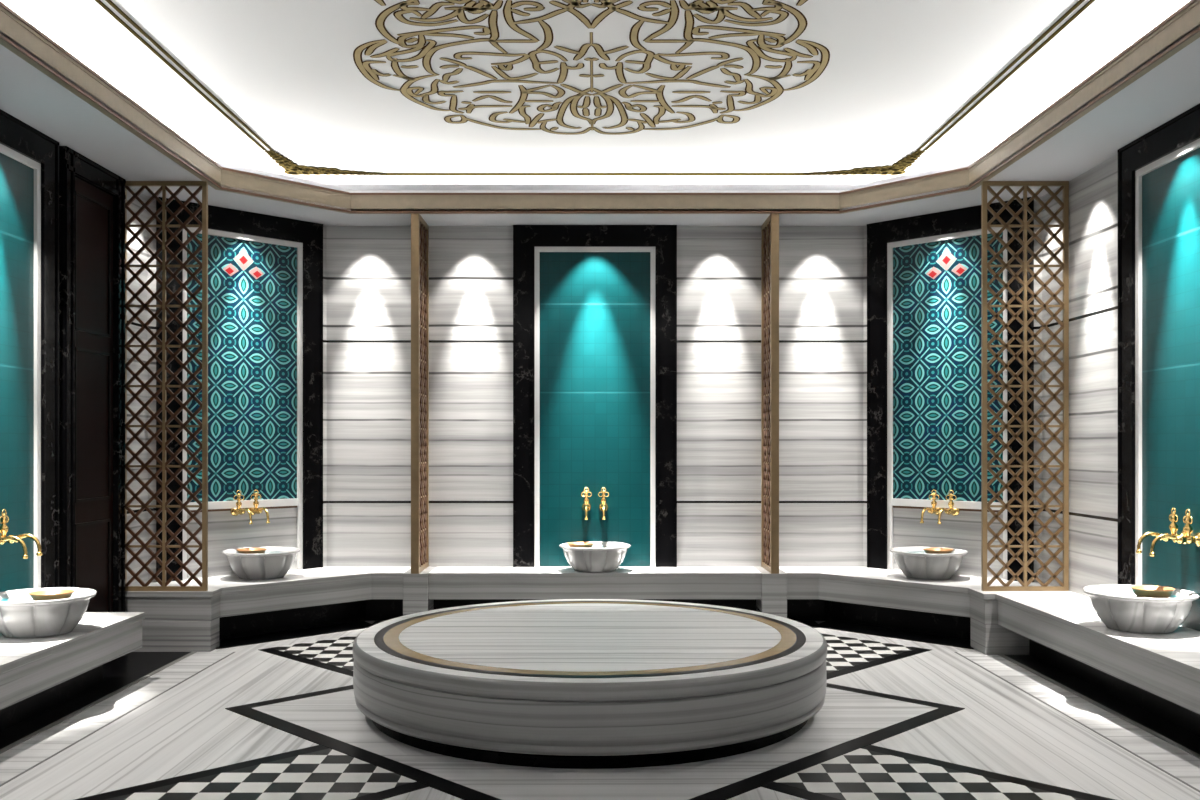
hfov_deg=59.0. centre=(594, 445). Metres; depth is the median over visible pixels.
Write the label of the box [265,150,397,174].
ornament
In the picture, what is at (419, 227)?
screen
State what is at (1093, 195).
wall
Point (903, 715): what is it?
floor
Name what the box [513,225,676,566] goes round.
wall panel
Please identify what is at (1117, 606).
basin
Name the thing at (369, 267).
wall
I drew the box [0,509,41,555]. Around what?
tap
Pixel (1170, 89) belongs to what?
trim
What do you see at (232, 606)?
bench
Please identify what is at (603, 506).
tap
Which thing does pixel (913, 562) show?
basin
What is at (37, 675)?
bench
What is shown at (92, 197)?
door
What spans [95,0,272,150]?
trim
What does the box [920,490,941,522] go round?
tap
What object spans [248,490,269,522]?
tap
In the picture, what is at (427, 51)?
ceiling medallion
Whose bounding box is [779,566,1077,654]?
bench
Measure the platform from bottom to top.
0.446 m
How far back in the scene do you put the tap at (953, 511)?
9.22 m
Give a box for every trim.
[0,0,1199,213]
[0,25,1199,225]
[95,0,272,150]
[340,190,849,192]
[381,173,808,175]
[917,0,1094,150]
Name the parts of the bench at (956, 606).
seat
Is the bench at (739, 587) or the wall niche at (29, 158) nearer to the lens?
the wall niche at (29, 158)
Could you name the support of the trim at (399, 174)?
attached to the ceiling
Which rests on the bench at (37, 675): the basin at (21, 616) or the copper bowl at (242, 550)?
the basin at (21, 616)
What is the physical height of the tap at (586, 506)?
0.288 m
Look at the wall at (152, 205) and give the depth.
8.81 m
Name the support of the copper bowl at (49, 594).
on the basin at (21, 616)
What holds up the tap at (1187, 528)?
attached to the wall niche at (1159, 170)
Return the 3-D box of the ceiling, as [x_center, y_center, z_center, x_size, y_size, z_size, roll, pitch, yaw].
[0.000,-2.450,4.175,7.640,0.100,11.790,0,0,0]
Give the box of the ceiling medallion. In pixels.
[353,0,829,134]
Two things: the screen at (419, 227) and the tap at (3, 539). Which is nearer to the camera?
the tap at (3, 539)
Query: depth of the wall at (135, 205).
8.57 m
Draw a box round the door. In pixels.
[59,146,125,611]
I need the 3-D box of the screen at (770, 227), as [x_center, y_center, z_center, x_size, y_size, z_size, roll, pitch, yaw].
[1.595,-0.467,9.665,0.070,3.194,0.560,0,0,0]
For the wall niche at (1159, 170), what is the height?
3.193 m
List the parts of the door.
panel moulding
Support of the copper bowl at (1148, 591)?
on the basin at (1117, 606)
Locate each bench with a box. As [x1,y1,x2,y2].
[0,612,144,731]
[125,566,410,651]
[429,566,760,610]
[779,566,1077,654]
[996,594,1199,736]
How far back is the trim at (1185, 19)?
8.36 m
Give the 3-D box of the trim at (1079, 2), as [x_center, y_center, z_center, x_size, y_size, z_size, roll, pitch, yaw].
[2.650,-2.398,4.100,0.086,0.002,9.000,0,0,0]
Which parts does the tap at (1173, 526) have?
spout, handle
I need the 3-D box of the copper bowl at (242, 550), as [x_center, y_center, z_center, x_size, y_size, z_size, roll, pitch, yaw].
[-2.919,0.915,9.014,0.248,0.078,0.248,0,0,0]
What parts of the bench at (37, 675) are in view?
seat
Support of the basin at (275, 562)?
on the bench at (232, 606)
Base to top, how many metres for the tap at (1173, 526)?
0.288 m
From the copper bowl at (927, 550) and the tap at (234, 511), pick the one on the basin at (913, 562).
the copper bowl at (927, 550)
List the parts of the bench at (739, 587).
seat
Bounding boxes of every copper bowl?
[28,589,73,600]
[237,548,266,553]
[567,542,593,547]
[923,548,952,553]
[1130,585,1174,597]
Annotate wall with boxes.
[127,186,147,585]
[148,197,326,581]
[327,226,862,565]
[863,197,1041,581]
[1042,154,1117,596]
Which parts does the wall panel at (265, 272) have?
mosaic panel, trim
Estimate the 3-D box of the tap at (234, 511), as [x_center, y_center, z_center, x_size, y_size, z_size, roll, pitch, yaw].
[-3.048,0.528,9.185,0.102,0.288,0.305,0,0,-45]
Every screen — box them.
[125,181,207,590]
[411,213,428,573]
[761,213,778,573]
[981,181,1068,590]
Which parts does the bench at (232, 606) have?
seat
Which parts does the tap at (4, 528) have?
handle, spout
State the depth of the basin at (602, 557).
9.41 m
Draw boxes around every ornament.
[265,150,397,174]
[792,150,924,174]
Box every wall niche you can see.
[0,109,58,591]
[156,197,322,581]
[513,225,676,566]
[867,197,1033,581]
[1117,103,1199,630]
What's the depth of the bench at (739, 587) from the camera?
9.43 m
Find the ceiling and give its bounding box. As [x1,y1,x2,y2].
[0,0,1189,189]
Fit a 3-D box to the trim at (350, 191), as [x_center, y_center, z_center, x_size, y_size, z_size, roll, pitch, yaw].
[0.000,-2.248,4.175,7.400,0.305,11.550,0,0,0]
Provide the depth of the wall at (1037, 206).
8.81 m
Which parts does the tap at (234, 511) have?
handle, spout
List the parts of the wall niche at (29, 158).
tile panel, trim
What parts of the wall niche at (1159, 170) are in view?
trim, tile panel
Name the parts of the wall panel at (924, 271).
trim, mosaic panel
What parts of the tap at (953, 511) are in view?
spout, handle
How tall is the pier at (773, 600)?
0.469 m
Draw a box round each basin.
[0,587,96,637]
[222,547,299,579]
[559,541,630,572]
[890,547,967,579]
[1083,584,1199,633]
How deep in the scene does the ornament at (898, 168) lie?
9.21 m
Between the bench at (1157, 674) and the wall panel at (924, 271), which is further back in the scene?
the wall panel at (924, 271)
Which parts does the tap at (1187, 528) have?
spout, handle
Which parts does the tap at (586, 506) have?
spout, handle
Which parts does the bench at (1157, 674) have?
seat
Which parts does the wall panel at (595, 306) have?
tile panel, trim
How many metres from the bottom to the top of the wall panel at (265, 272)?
3.193 m
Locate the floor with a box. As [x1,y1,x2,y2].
[0,620,1199,799]
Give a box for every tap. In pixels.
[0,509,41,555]
[0,536,27,558]
[230,490,252,523]
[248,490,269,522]
[581,487,591,519]
[598,487,608,519]
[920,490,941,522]
[937,490,959,523]
[1136,507,1186,553]
[1149,509,1199,555]
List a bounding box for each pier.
[403,566,436,615]
[753,566,786,617]
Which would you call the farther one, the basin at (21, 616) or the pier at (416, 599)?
the pier at (416, 599)
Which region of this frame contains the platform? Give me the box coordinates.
[353,599,826,768]
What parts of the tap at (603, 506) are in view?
handle, spout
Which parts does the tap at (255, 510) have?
handle, spout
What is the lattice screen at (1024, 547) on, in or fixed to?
on the bench at (956, 606)
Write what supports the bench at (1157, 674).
on the floor
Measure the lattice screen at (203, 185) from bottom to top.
3.194 m
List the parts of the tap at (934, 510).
spout, handle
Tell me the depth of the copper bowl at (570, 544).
9.51 m

